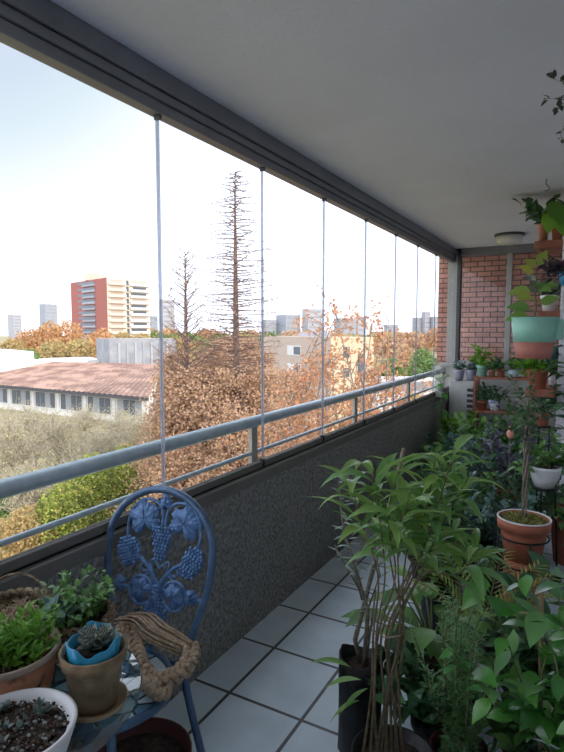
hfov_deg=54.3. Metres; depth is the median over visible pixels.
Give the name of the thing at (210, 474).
cypress
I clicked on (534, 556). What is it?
potted plant
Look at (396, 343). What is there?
autumn tree
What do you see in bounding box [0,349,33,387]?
house
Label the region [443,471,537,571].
potted plant
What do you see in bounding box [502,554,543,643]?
pot
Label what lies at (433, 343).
autumn tree
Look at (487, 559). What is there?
plant
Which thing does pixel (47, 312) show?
tower
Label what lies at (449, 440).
potted plant
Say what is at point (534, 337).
planter
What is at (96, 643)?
container
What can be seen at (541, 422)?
potted plant
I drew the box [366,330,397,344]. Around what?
autumn tree
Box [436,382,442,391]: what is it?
pot
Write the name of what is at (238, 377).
conifer
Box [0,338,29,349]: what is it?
autumn tree
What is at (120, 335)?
autumn tree
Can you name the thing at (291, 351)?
apartment block
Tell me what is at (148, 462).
shrub
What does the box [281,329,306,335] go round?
autumn tree
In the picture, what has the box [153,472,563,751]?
floor
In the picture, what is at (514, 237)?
ceiling lamp
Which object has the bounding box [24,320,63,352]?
autumn tree
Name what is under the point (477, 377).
plant shelf
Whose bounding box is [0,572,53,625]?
wicker basket
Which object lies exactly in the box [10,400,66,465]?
bare shrub
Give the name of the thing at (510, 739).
potted plant
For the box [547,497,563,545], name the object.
potted plant
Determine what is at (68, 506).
shrub
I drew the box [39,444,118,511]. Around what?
bare shrub
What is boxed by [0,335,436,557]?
ground
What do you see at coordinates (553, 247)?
wall shelf
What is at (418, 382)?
building
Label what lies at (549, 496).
potted plant
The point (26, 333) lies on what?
autumn tree
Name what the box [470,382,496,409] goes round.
potted plant
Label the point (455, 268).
window frame
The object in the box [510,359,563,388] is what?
potted fern
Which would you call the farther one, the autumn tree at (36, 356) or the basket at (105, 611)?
the autumn tree at (36, 356)
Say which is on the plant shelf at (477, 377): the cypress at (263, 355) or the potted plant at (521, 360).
the potted plant at (521, 360)
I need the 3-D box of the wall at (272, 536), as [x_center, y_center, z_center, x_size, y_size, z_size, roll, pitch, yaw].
[-0.044,0.881,3.113,0.170,0.737,8.450,3,5,29]
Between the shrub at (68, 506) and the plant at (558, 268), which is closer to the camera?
the plant at (558, 268)
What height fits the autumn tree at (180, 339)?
11.742 m
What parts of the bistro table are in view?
leg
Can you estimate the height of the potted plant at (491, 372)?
0.193 m
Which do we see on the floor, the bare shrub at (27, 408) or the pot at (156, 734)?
the pot at (156, 734)
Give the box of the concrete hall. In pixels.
[96,338,175,364]
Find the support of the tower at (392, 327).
on the ground
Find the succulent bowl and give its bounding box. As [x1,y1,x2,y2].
[0,688,77,751]
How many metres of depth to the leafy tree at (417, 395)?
82.47 m
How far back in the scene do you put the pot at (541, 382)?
3.71 m
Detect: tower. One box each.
[7,315,21,338]
[39,304,57,337]
[71,273,150,338]
[150,316,157,330]
[159,299,174,331]
[262,320,275,334]
[276,315,299,334]
[302,309,321,331]
[334,318,355,335]
[356,317,365,334]
[384,324,397,335]
[412,318,421,337]
[421,312,429,334]
[430,317,437,329]
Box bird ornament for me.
[506,426,513,507]
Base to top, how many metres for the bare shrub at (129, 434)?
7.237 m
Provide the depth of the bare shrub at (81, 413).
58.70 m
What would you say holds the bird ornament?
in the potted plant at (549, 496)
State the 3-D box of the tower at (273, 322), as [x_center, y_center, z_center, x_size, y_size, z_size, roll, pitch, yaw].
[-13.331,-45.189,564.570,11.652,25.000,14.369,3,5,29]
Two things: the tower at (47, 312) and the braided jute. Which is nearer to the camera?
the braided jute
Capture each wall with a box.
[32,396,448,751]
[434,365,556,450]
[437,252,561,364]
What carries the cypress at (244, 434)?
on the ground
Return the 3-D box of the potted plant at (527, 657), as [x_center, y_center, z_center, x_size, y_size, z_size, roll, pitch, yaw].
[0.887,1.023,1.975,0.506,0.639,0.521,3,5,29]
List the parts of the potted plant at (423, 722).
pot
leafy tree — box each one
[373,359,383,376]
[378,358,405,376]
[390,345,416,374]
[398,392,420,402]
[405,347,435,375]
[416,356,436,377]
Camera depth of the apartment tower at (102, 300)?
256.80 m
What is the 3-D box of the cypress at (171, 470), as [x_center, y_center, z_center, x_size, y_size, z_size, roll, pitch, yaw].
[-4.742,6.899,27.256,7.299,8.810,6.719,-3,6,-34]
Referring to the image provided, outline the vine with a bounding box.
[439,562,563,751]
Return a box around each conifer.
[132,246,232,495]
[160,170,304,484]
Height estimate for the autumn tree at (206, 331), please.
14.978 m
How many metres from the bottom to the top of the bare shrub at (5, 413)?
7.550 m
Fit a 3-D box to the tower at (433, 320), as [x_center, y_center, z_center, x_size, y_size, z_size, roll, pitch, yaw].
[188.804,-57.530,678.621,13.902,31.000,14.208,3,5,29]
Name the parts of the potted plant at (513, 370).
pot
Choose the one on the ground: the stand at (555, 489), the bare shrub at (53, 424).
the bare shrub at (53, 424)
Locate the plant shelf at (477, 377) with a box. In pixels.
[472,375,534,459]
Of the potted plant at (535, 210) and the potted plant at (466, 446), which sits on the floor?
the potted plant at (466, 446)
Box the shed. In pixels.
[34,357,98,364]
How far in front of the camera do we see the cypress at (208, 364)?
33.46 m
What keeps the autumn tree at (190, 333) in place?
on the ground
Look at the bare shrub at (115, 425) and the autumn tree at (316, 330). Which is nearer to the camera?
the bare shrub at (115, 425)
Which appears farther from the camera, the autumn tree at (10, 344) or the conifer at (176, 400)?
the autumn tree at (10, 344)
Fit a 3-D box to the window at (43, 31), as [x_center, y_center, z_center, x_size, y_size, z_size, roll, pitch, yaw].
[0.015,-0.360,3.106,0.160,1.738,9.328,3,5,29]
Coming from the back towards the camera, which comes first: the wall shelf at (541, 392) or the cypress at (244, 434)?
the cypress at (244, 434)
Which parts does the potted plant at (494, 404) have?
pot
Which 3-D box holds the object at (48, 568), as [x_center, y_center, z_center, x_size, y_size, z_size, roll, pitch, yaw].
[0.002,0.489,3.055,0.074,0.053,8.450,3,5,29]
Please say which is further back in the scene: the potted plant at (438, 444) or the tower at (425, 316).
the tower at (425, 316)
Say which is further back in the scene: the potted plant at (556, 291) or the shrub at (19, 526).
the shrub at (19, 526)
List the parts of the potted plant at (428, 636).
pot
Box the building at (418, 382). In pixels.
[373,376,433,411]
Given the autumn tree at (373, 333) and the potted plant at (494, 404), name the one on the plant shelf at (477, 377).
the potted plant at (494, 404)
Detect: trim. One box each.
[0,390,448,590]
[439,362,522,368]
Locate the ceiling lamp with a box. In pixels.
[494,231,524,244]
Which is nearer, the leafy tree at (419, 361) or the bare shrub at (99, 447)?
the bare shrub at (99, 447)
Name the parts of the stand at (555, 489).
leg, plate, leg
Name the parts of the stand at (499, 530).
leg, leg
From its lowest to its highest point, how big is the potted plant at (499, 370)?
0.244 m
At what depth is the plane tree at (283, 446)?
22.42 m
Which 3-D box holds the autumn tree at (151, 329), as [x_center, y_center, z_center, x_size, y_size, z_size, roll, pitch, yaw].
[-77.407,-21.843,332.944,23.528,16.274,21.027,3,5,29]
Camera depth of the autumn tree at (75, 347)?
151.89 m
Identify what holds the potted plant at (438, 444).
on the floor
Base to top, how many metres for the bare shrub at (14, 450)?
7.467 m
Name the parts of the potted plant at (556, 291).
pot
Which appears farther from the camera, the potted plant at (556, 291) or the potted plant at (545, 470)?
the potted plant at (556, 291)
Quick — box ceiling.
[50,0,563,248]
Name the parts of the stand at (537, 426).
plate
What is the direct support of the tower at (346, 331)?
on the ground
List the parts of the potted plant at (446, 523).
pot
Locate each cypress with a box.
[104,346,196,514]
[137,427,211,501]
[180,451,233,489]
[182,332,243,446]
[186,405,280,470]
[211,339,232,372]
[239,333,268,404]
[240,345,302,445]
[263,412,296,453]
[274,361,330,443]
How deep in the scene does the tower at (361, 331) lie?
554.37 m
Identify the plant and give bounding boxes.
[310,434,514,751]
[327,448,405,751]
[340,565,538,699]
[366,625,493,742]
[403,475,471,580]
[407,459,451,506]
[412,452,498,553]
[412,518,471,631]
[421,432,484,486]
[422,431,484,461]
[436,544,507,632]
[438,410,487,456]
[438,430,504,510]
[438,735,497,751]
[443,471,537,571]
[450,412,523,489]
[463,637,555,751]
[465,572,563,709]
[468,344,493,376]
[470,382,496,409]
[475,443,563,515]
[477,420,552,513]
[481,385,510,410]
[482,360,503,376]
[483,412,509,476]
[488,355,511,376]
[499,387,555,461]
[500,404,555,502]
[505,356,524,377]
[507,433,563,488]
[508,353,527,377]
[512,194,563,240]
[518,384,562,425]
[521,274,560,310]
[524,344,562,385]
[527,550,563,605]
[541,69,563,143]
[541,362,563,565]
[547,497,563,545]
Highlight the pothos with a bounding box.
[434,372,451,418]
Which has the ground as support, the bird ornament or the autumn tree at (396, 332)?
the autumn tree at (396, 332)
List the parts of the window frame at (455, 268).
post, post, sill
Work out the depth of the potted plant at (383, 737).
1.62 m
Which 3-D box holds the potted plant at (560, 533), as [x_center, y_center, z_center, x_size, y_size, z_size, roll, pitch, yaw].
[1.839,0.560,3.545,0.347,1.305,0.372,3,5,29]
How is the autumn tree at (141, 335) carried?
on the ground
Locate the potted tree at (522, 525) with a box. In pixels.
[486,367,563,564]
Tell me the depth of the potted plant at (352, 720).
1.93 m
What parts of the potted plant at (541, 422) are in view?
pot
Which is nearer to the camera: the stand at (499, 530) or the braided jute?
the braided jute
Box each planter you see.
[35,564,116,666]
[505,250,563,358]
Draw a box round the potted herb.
[0,599,62,694]
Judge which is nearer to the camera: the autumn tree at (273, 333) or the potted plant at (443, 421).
the potted plant at (443, 421)
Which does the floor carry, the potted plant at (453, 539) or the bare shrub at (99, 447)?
the potted plant at (453, 539)
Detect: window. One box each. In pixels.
[0,0,455,576]
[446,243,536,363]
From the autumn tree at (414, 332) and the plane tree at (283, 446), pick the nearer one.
the plane tree at (283, 446)
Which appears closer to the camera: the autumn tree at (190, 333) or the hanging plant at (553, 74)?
the hanging plant at (553, 74)
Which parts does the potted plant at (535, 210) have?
pot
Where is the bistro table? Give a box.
[51,654,141,751]
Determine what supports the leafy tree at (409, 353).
on the ground
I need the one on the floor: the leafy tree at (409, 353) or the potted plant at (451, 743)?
the potted plant at (451, 743)
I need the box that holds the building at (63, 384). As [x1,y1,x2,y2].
[0,362,160,422]
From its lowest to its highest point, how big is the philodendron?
0.284 m
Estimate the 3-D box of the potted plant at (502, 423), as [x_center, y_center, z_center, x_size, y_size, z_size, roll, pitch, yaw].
[2.179,0.689,4.834,0.616,0.839,0.560,-2,5,-25]
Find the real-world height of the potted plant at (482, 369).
0.363 m
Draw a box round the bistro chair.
[51,486,216,751]
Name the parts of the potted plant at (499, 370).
pot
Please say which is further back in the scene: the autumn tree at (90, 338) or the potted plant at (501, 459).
the autumn tree at (90, 338)
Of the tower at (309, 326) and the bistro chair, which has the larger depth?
the tower at (309, 326)
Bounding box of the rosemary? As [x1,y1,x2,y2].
[404,583,502,751]
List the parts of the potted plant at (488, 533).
pot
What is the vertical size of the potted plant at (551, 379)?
0.300 m
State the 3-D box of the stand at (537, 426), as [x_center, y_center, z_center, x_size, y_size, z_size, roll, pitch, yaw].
[1.852,0.766,3.943,0.110,0.830,0.110,3,5,29]
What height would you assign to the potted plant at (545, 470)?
0.324 m
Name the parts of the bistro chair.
seat, leg, frame, leg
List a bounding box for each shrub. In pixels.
[0,395,56,477]
[0,408,67,479]
[0,457,76,515]
[0,469,46,522]
[0,504,57,559]
[7,404,98,466]
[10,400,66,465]
[27,481,89,546]
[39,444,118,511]
[44,421,143,488]
[56,403,109,454]
[60,452,124,531]
[84,403,154,446]
[90,404,150,446]
[97,443,147,518]
[133,462,151,502]
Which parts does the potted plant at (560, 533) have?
pot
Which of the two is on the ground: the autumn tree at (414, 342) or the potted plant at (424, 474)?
the autumn tree at (414, 342)
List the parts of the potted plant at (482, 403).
pot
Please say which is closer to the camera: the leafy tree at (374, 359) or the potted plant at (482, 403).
the potted plant at (482, 403)
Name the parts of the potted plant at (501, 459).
pot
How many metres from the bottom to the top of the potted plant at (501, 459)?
0.792 m
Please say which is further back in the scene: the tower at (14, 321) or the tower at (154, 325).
the tower at (14, 321)
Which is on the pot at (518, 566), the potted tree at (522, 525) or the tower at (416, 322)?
the potted tree at (522, 525)
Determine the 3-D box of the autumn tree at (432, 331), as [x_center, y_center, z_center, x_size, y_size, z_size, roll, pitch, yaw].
[106.050,-25.032,372.669,20.418,16.148,18.609,3,5,29]
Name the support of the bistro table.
on the floor
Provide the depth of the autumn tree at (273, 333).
335.42 m
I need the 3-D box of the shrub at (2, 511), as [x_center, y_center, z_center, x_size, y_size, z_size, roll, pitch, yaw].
[-18.167,8.509,38.703,4.634,3.825,4.999,0,5,-2]
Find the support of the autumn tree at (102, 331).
on the ground
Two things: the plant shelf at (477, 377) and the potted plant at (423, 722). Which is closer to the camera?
the potted plant at (423, 722)
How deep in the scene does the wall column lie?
3.85 m
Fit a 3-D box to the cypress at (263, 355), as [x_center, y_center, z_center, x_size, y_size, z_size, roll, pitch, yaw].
[-1.339,4.202,36.220,8.328,12.723,8.404,5,7,44]
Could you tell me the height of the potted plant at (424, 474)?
0.541 m
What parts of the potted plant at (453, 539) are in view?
pot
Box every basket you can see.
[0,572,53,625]
[43,595,116,666]
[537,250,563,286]
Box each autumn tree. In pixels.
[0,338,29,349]
[7,328,41,348]
[23,348,42,358]
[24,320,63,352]
[31,338,72,357]
[39,319,91,352]
[53,338,96,357]
[81,337,102,356]
[86,327,112,339]
[112,332,132,337]
[131,332,149,337]
[150,327,162,337]
[150,329,171,337]
[163,327,177,336]
[172,331,211,357]
[172,336,209,362]
[196,328,217,339]
[215,334,260,354]
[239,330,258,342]
[244,328,265,335]
[260,331,277,345]
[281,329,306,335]
[314,329,342,335]
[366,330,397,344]
[374,337,415,358]
[390,331,413,347]
[396,331,428,350]
[410,331,428,348]
[425,327,436,348]
[425,330,436,353]
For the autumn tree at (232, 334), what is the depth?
239.19 m
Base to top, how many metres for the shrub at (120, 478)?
6.129 m
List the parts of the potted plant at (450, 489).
pot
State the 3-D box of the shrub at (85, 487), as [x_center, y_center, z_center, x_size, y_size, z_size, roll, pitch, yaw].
[-11.806,7.789,34.806,4.271,5.899,4.720,0,5,-5]
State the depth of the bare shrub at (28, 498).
34.74 m
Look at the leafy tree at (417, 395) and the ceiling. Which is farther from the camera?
the leafy tree at (417, 395)
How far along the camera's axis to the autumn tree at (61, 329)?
183.75 m
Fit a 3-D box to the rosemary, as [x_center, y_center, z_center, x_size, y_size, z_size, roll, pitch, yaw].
[0.530,0.988,1.708,0.221,0.752,0.301,-4,6,-44]
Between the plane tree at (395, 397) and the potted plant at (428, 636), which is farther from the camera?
the plane tree at (395, 397)
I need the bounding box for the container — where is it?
[65,621,120,664]
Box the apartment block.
[262,331,373,431]
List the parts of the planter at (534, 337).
pot, pot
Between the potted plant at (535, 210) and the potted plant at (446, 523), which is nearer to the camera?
the potted plant at (446, 523)
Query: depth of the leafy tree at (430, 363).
94.42 m
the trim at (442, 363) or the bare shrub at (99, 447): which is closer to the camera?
the trim at (442, 363)
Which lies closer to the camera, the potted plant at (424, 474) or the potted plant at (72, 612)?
the potted plant at (72, 612)
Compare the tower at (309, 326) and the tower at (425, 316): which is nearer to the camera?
the tower at (309, 326)
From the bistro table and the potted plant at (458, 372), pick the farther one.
the potted plant at (458, 372)
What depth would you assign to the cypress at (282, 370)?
39.66 m
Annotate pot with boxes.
[0,635,57,694]
[58,631,127,722]
[92,717,191,751]
[351,724,433,751]
[429,729,489,751]
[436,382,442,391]
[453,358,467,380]
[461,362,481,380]
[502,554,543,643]
[526,369,549,388]
[551,227,562,239]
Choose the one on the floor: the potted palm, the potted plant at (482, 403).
the potted palm
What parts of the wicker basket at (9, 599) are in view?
handle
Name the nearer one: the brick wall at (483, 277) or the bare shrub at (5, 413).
the brick wall at (483, 277)
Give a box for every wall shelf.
[525,381,556,414]
[534,239,562,263]
[537,311,559,318]
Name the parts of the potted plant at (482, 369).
pot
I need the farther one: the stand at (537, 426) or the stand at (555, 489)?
the stand at (537, 426)
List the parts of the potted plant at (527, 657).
pot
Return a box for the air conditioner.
[448,379,476,448]
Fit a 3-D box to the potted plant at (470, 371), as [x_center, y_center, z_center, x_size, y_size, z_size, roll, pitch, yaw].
[2.176,-0.065,6.313,0.246,0.236,0.207,0,5,2]
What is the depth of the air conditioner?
6.34 m
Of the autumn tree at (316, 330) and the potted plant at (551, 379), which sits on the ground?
the autumn tree at (316, 330)
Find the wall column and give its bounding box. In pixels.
[551,236,563,539]
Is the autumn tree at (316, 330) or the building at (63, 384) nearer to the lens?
the building at (63, 384)
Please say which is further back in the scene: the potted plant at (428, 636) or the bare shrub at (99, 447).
the bare shrub at (99, 447)
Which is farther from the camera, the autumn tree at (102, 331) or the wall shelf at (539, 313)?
the autumn tree at (102, 331)
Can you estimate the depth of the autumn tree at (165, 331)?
401.74 m
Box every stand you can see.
[495,529,550,599]
[531,484,557,566]
[534,424,550,514]
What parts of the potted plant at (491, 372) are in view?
pot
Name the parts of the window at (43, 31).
balcony railing, post, post, post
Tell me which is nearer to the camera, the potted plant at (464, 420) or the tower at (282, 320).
the potted plant at (464, 420)
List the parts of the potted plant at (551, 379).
pot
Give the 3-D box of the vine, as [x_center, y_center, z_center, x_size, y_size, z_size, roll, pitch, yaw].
[0.739,0.931,1.474,0.644,0.904,0.486,-1,5,-10]
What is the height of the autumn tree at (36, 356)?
9.332 m
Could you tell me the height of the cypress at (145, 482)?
12.749 m
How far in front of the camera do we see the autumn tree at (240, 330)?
330.95 m
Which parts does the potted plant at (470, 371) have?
pot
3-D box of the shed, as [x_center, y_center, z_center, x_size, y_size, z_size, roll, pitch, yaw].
[-53.484,-0.836,135.296,22.704,6.600,22.374,3,5,29]
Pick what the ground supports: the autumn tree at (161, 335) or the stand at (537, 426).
the autumn tree at (161, 335)
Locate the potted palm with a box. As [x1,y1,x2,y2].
[402,543,562,706]
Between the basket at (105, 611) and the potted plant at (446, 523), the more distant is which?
the potted plant at (446, 523)
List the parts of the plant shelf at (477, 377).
post, post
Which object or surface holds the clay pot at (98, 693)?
on the bistro table
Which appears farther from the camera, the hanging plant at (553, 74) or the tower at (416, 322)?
the tower at (416, 322)
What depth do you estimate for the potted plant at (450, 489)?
3.54 m
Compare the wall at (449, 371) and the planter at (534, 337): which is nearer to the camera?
the planter at (534, 337)
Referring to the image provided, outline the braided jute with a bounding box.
[112,612,200,701]
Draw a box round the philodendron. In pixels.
[541,201,563,239]
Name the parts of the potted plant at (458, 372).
pot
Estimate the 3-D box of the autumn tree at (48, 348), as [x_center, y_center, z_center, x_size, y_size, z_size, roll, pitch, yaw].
[-63.566,-4.723,151.569,16.584,11.730,15.025,3,5,29]
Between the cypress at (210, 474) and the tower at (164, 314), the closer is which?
the cypress at (210, 474)
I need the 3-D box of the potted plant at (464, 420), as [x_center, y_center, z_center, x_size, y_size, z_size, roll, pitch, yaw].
[1.870,0.699,5.059,0.646,0.782,0.560,4,6,39]
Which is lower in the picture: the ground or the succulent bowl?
the succulent bowl
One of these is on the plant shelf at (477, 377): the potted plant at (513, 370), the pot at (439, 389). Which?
the potted plant at (513, 370)
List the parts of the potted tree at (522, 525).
pot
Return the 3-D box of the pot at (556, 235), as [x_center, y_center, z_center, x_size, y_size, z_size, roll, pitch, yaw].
[1.945,-1.000,3.885,0.086,0.100,0.086,3,5,29]
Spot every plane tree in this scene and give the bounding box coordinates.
[213,395,337,470]
[258,284,414,447]
[340,349,433,423]
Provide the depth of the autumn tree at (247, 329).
383.16 m
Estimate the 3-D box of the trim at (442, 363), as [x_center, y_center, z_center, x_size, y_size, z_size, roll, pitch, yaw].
[2.902,-0.103,6.289,2.150,0.040,0.190,3,5,29]
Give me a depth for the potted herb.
1.15 m
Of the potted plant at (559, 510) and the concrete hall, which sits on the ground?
the concrete hall
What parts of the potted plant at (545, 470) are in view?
pot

